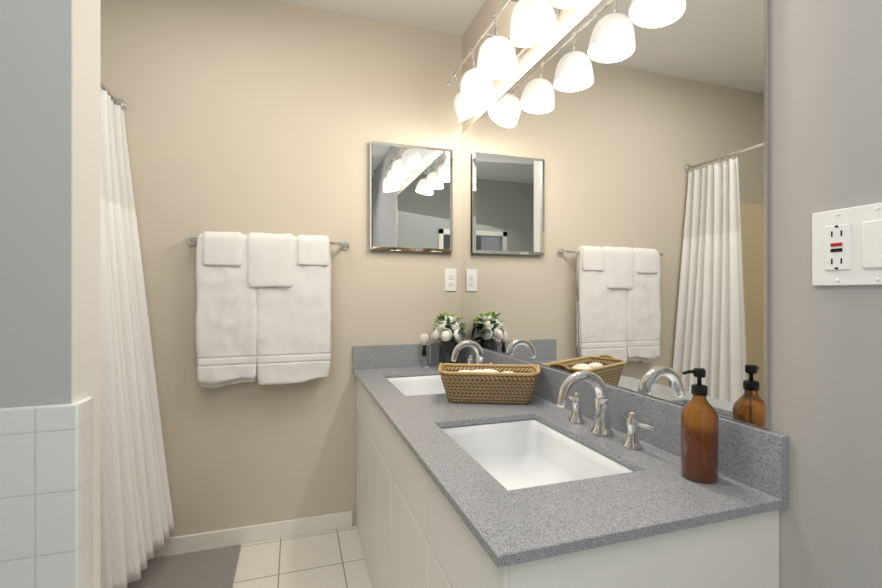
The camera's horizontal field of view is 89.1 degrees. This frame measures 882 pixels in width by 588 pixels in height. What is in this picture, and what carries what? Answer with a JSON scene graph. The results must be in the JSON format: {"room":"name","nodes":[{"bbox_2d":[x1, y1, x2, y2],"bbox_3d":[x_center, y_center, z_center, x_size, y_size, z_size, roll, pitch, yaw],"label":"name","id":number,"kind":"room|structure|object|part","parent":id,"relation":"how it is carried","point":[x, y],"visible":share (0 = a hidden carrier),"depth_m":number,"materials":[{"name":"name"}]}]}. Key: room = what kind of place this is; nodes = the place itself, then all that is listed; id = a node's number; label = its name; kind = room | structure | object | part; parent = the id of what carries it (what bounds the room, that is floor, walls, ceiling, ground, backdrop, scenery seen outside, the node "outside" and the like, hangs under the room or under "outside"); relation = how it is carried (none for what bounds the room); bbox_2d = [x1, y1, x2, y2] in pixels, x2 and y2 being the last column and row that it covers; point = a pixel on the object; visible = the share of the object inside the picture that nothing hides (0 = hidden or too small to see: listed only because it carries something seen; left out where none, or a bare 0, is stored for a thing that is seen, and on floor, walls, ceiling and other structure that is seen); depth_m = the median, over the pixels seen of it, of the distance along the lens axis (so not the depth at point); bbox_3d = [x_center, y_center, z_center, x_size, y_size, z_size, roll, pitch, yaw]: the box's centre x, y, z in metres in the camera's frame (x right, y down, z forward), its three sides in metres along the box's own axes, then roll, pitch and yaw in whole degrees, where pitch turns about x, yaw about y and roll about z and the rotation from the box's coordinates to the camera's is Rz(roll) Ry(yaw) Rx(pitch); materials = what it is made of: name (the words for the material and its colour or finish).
{"room":"bathroom","nodes":[
{"label":"bathroom","id":0,"kind":"room"},
{"bbox_2d":[0,0,70,407],"bbox_3d":[-1.267,-0.130,0.667,1.236,2.800,0.120,0,0,-18],"label":"wall","id":1,"kind":"structure","parent":0,"point":[35,202],"depth_m":0.79,"materials":[{"name":"grey paint"}]},
{"bbox_2d":[0,396,92,587],"bbox_3d":[-1.249,0.733,0.634,1.249,1.075,0.069,0,0,-18],"label":"tile","id":2,"kind":"structure","parent":1,"relation":"attached to","point":[46,496],"depth_m":0.78,"materials":[{"name":"white tile"}]},
{"bbox_2d":[71,0,99,587],"bbox_3d":[-0.678,-0.130,0.859,0.002,2.800,0.120,0,0,-18],"label":"wall","id":3,"kind":"structure","parent":0,"point":[85,198],"depth_m":0.86,"materials":[{"name":"white paint"}]},
{"bbox_2d":[100,0,461,536],"bbox_3d":[-1.106,-0.130,2.308,2.760,2.800,0.100,0,0,-18],"label":"wall","id":4,"kind":"structure","parent":0,"point":[246,117],"depth_m":2.33,"materials":[{"name":"beige paint"}]},
{"bbox_2d":[100,79,174,587],"bbox_3d":[-1.203,0.108,1.487,0.267,2.065,1.396,0,0,-18],"label":"shower curtain","id":5,"kind":"object","parent":4,"relation":"attached to","point":[136,522],"visible":0.81,"depth_m":1.89,"materials":[{"name":"white fabric"}]},
{"bbox_2d":[153,511,352,557],"bbox_3d":[-1.005,1.228,2.281,1.096,0.085,0.014,0,0,-18],"label":"baseboard","id":6,"kind":"structure","parent":4,"relation":"attached to","point":[238,536],"depth_m":2.28,"materials":[{"name":"white"}]},
{"bbox_2d":[186,231,349,387],"bbox_3d":[-0.858,0.076,2.272,0.792,0.767,0.118,0,0,-18],"label":"towel rail","id":7,"kind":"object","parent":4,"relation":"attached to","point":[263,310],"visible":1,"depth_m":2.21,"materials":[{"name":"white fabric"}]},
{"bbox_3d":[-1.205,-0.265,2.144,0.026,0.026,0.026,0,0,-18],"label":"knob","id":8,"kind":"part","parent":7,"relation":"part of","materials":[{"name":"silver metal"}]},
{"bbox_3d":[-1.216,-0.265,2.176,0.018,0.018,0.076,0,0,-18],"label":"post","id":9,"kind":"part","parent":7,"relation":"part of","materials":[{"name":"silver metal"}]},
{"bbox_3d":[-0.502,-0.265,2.373,0.026,0.026,0.026,0,0,-18],"label":"knob","id":10,"kind":"part","parent":7,"relation":"part of","materials":[{"name":"silver metal"}]},
{"bbox_2d":[353,342,460,367],"bbox_3d":[-0.186,0.348,2.543,0.620,0.125,0.020,0,0,-18],"label":"backsplash","id":11,"kind":"structure","parent":4,"relation":"attached to","point":[398,355],"depth_m":2.50,"materials":[{"name":"grey stone"}]},
{"bbox_2d":[370,141,452,251],"bbox_3d":[-0.164,-0.541,2.543,0.481,0.598,0.034,0,0,-18],"label":"medicine cabinet","id":12,"kind":"object","parent":4,"relation":"attached to","point":[411,197],"visible":0.86,"depth_m":2.52,"materials":[{"name":"silver metal"}]},
{"bbox_2d":[445,269,455,290],"bbox_3d":[0.058,-0.082,2.631,0.070,0.130,0.008,0,0,-18],"label":"duplex electrical outlet","id":13,"kind":"object","parent":4,"relation":"attached to","point":[450,279],"visible":1,"depth_m":2.63,"materials":[{"name":"white plastic"}]},
{"bbox_2d":[232,525,372,587],"bbox_3d":[-0.609,1.320,0.787,2.760,0.100,3.300,0,0,-18],"label":"floor","id":14,"kind":"structure","parent":0,"point":[334,558],"depth_m":2.12,"materials":[{"name":"tile"}]},
{"bbox_2d":[127,544,240,587],"bbox_3d":[-1.114,1.263,1.783,0.500,0.014,0.828,0,0,-18],"label":"rug","id":15,"kind":"object","parent":14,"relation":"on","point":[213,568],"visible":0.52,"depth_m":2.04,"materials":[{"name":"grey carpet"}]},
{"bbox_2d":[356,376,778,587],"bbox_3d":[0.113,0.850,1.690,0.620,0.840,1.828,0,0,-18],"label":"bathroom vanity","id":16,"kind":"object","parent":14,"relation":"on","point":[410,538],"depth_m":0.91,"materials":[{"name":"white wood"}]},
{"bbox_3d":[-0.389,0.533,2.245,0.010,0.194,0.457,0,0,-18],"label":"drawer","id":17,"kind":"part","parent":16,"relation":"part of","materials":[{"name":"white wood"}]},
{"bbox_3d":[-0.389,0.951,2.245,0.010,0.626,0.457,0,0,-18],"label":"door","id":18,"kind":"part","parent":16,"relation":"part of","materials":[{"name":"white wood"}]},
{"bbox_3d":[-0.246,0.533,1.806,0.010,0.194,0.458,0,0,-18],"label":"drawer","id":19,"kind":"part","parent":16,"relation":"part of","materials":[{"name":"white wood"}]},
{"bbox_3d":[-0.246,0.951,1.806,0.010,0.626,0.458,0,0,-18],"label":"door","id":20,"kind":"part","parent":16,"relation":"part of","materials":[{"name":"white wood"}]},
{"bbox_3d":[-0.102,0.533,1.367,0.010,0.194,0.458,0,0,-18],"label":"drawer","id":21,"kind":"part","parent":16,"relation":"part of","materials":[{"name":"white wood"}]},
{"bbox_3d":[-0.102,0.951,1.367,0.010,0.626,0.458,0,0,-18],"label":"door","id":22,"kind":"part","parent":16,"relation":"part of","materials":[{"name":"white wood"}]},
{"bbox_3d":[0.038,0.533,0.937,0.010,0.194,0.439,0,0,-18],"label":"drawer","id":23,"kind":"part","parent":16,"relation":"part of","materials":[{"name":"white wood"}]},
{"bbox_3d":[0.038,0.951,0.937,0.010,0.626,0.439,0,0,-18],"label":"door","id":24,"kind":"part","parent":16,"relation":"part of","materials":[{"name":"white wood"}]},
{"bbox_2d":[353,364,787,571],"bbox_3d":[0.107,0.420,1.678,0.640,0.020,1.846,0,0,-18],"label":"countertop","id":25,"kind":"structure","parent":16,"relation":"on","point":[538,481],"depth_m":1.02,"materials":[{"name":"grey stone"}]},
{"bbox_2d":[420,333,431,367],"bbox_3d":[-0.084,0.315,2.518,0.069,0.188,0.060,0,0,-18],"label":"stand","id":26,"kind":"object","parent":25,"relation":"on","point":[424,337],"visible":0.96,"depth_m":2.50,"materials":[{"name":"silver metal"}]},
{"bbox_3d":[-0.093,0.315,2.514,0.026,0.068,0.026,0,0,-18],"label":"handle","id":27,"kind":"part","parent":26,"relation":"part of","materials":[{"name":"black plastic"}]},
{"bbox_3d":[-0.069,0.342,2.522,0.025,0.122,0.006,0,0,-18],"label":"rod","id":28,"kind":"part","parent":26,"relation":"part of","materials":[{"name":"silver metal"}]},
{"bbox_2d":[431,312,469,363],"bbox_3d":[0.049,0.254,2.492,0.199,0.310,0.221,0,0,-18],"label":"flower vase","id":29,"kind":"object","parent":25,"relation":"on","point":[445,332],"visible":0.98,"depth_m":2.45,"materials":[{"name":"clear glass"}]},
{"bbox_2d":[466,355,475,374],"bbox_3d":[0.152,0.362,2.303,0.048,0.094,0.048,0,0,-18],"label":"faucet","id":30,"kind":"object","parent":25,"relation":"on","point":[470,361],"depth_m":2.29,"materials":[{"name":"silver metal"}]},
{"bbox_2d":[438,363,540,404],"bbox_3d":[0.186,0.340,1.746,0.387,0.138,0.205,0,0,6],"label":"basket","id":31,"kind":"object","parent":25,"relation":"on","point":[514,384],"visible":1,"depth_m":1.66,"materials":[{"name":"wicker"}]},
{"bbox_3d":[-0.001,0.285,1.765,0.011,0.027,0.094,0,0,6],"label":"handle","id":32,"kind":"part","parent":31,"relation":"part of","materials":[{"name":"brown wicker"}]},
{"bbox_3d":[0.373,0.285,1.727,0.011,0.027,0.094,0,0,6],"label":"handle","id":33,"kind":"part","parent":31,"relation":"part of","materials":[{"name":"brown wicker"}]},
{"bbox_2d":[568,392,584,423],"bbox_3d":[0.435,0.362,1.438,0.048,0.094,0.048,0,0,-18],"label":"faucet","id":34,"kind":"object","parent":25,"relation":"on","point":[576,417],"depth_m":1.43,"materials":[{"name":"silver metal"}]},
{"bbox_2d":[622,411,642,449],"bbox_3d":[0.512,0.362,1.200,0.048,0.094,0.048,0,0,-18],"label":"faucet","id":35,"kind":"object","parent":25,"relation":"on","point":[632,442],"depth_m":1.19,"materials":[{"name":"silver metal"}]},
{"bbox_2d":[632,420,655,430],"bbox_3d":[0.525,0.342,1.161,0.013,0.015,0.068,0,0,-18],"label":"handle","id":36,"kind":"object","parent":35,"relation":"attached to","point":[635,424],"depth_m":1.17,"materials":[{"name":"silver metal"}]},
{"bbox_2d":[681,368,718,482],"bbox_3d":[0.577,0.287,1.001,0.074,0.243,0.074,0,0,-18],"label":"soap bottle","id":37,"kind":"object","parent":25,"relation":"on","point":[699,440],"visible":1,"depth_m":0.97,"materials":[{"name":"orange glass"}]},
{"bbox_2d":[277,0,484,35],"bbox_3d":[-0.609,-1.580,0.787,2.760,0.100,3.300,0,0,-18],"label":"ceiling","id":38,"kind":"structure","parent":0,"point":[455,17],"depth_m":2.42,"materials":[{"name":"white paint"}]},
{"bbox_2d":[462,0,881,587],"bbox_3d":[0.670,-0.130,1.152,0.100,2.800,3.200,0,0,-18],"label":"wall","id":39,"kind":"structure","parent":0,"point":[825,154],"depth_m":0.85,"materials":[{"name":"paint"}]},
{"bbox_2d":[446,0,589,121],"bbox_3d":[0.271,-1.006,1.785,0.264,0.269,1.172,0,0,-18],"label":"sconce","id":40,"kind":"object","parent":39,"relation":"attached to","point":[533,23],"visible":1,"depth_m":1.72,"materials":[{"name":"white glass"}]},
{"bbox_3d":[0.083,-1.057,2.235,0.045,0.070,0.010,0,0,-18],"label":"stem","id":41,"kind":"part","parent":40,"relation":"part of","materials":[{"name":"silver metal"}]},
{"bbox_3d":[0.134,-0.964,2.252,0.164,0.120,0.164,-31,9,-16],"label":"lamp shade","id":42,"kind":"part","parent":40,"relation":"part of","materials":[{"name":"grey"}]},
{"bbox_3d":[0.142,-1.053,2.015,0.022,0.076,0.010,0,0,-18],"label":"stem","id":43,"kind":"part","parent":40,"relation":"part of","materials":[{"name":"silver metal"}]},
{"bbox_3d":[0.159,-0.947,2.020,0.164,0.120,0.164,-10,3,-18],"label":"lamp shade","id":44,"kind":"part","parent":40,"relation":"part of","materials":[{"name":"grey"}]},
{"bbox_3d":[0.217,-1.052,1.772,0.012,0.075,0.010,0,0,-18],"label":"stem","id":45,"kind":"part","parent":40,"relation":"part of","materials":[{"name":"silver metal"}]},
{"bbox_3d":[0.220,-0.945,1.773,0.164,0.120,0.164,-2,1,-18],"label":"lamp shade","id":46,"kind":"part","parent":40,"relation":"part of","materials":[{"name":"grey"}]},
{"bbox_3d":[0.260,-1.090,1.912,0.172,0.011,0.012,0,0,-18],"label":"arm","id":47,"kind":"part","parent":40,"relation":"part of"},
{"bbox_3d":[0.312,-0.946,1.533,0.164,0.120,0.164,-7,2,-18],"label":"lamp shade","id":48,"kind":"part","parent":40,"relation":"part of","materials":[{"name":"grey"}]},
{"bbox_3d":[0.395,-0.948,1.315,0.164,0.120,0.164,-12,4,-18],"label":"lamp shade","id":49,"kind":"part","parent":40,"relation":"part of","materials":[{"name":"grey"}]},
{"bbox_2d":[461,0,768,428],"bbox_3d":[0.402,-0.330,1.794,0.007,1.223,1.805,0,0,-18],"label":"mirror","id":50,"kind":"object","parent":39,"relation":"attached to","point":[615,192],"visible":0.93,"depth_m":1.30,"materials":[{"name":"clear glass"}]},
{"bbox_2d":[461,341,787,499],"bbox_3d":[0.401,0.348,1.774,0.020,0.125,1.846,0,0,-18],"label":"backsplash","id":51,"kind":"structure","parent":39,"relation":"attached to","point":[757,457],"depth_m":1.19,"materials":[{"name":"grey stone"}]},
{"bbox_2d":[812,203,881,285],"bbox_3d":[0.731,-0.085,0.787,0.011,0.139,0.145,0,0,-18],"label":"outlet","id":52,"kind":"object","parent":39,"relation":"attached to","point":[846,246],"visible":1,"depth_m":0.80,"materials":[{"name":"white plastic"}]}
]}

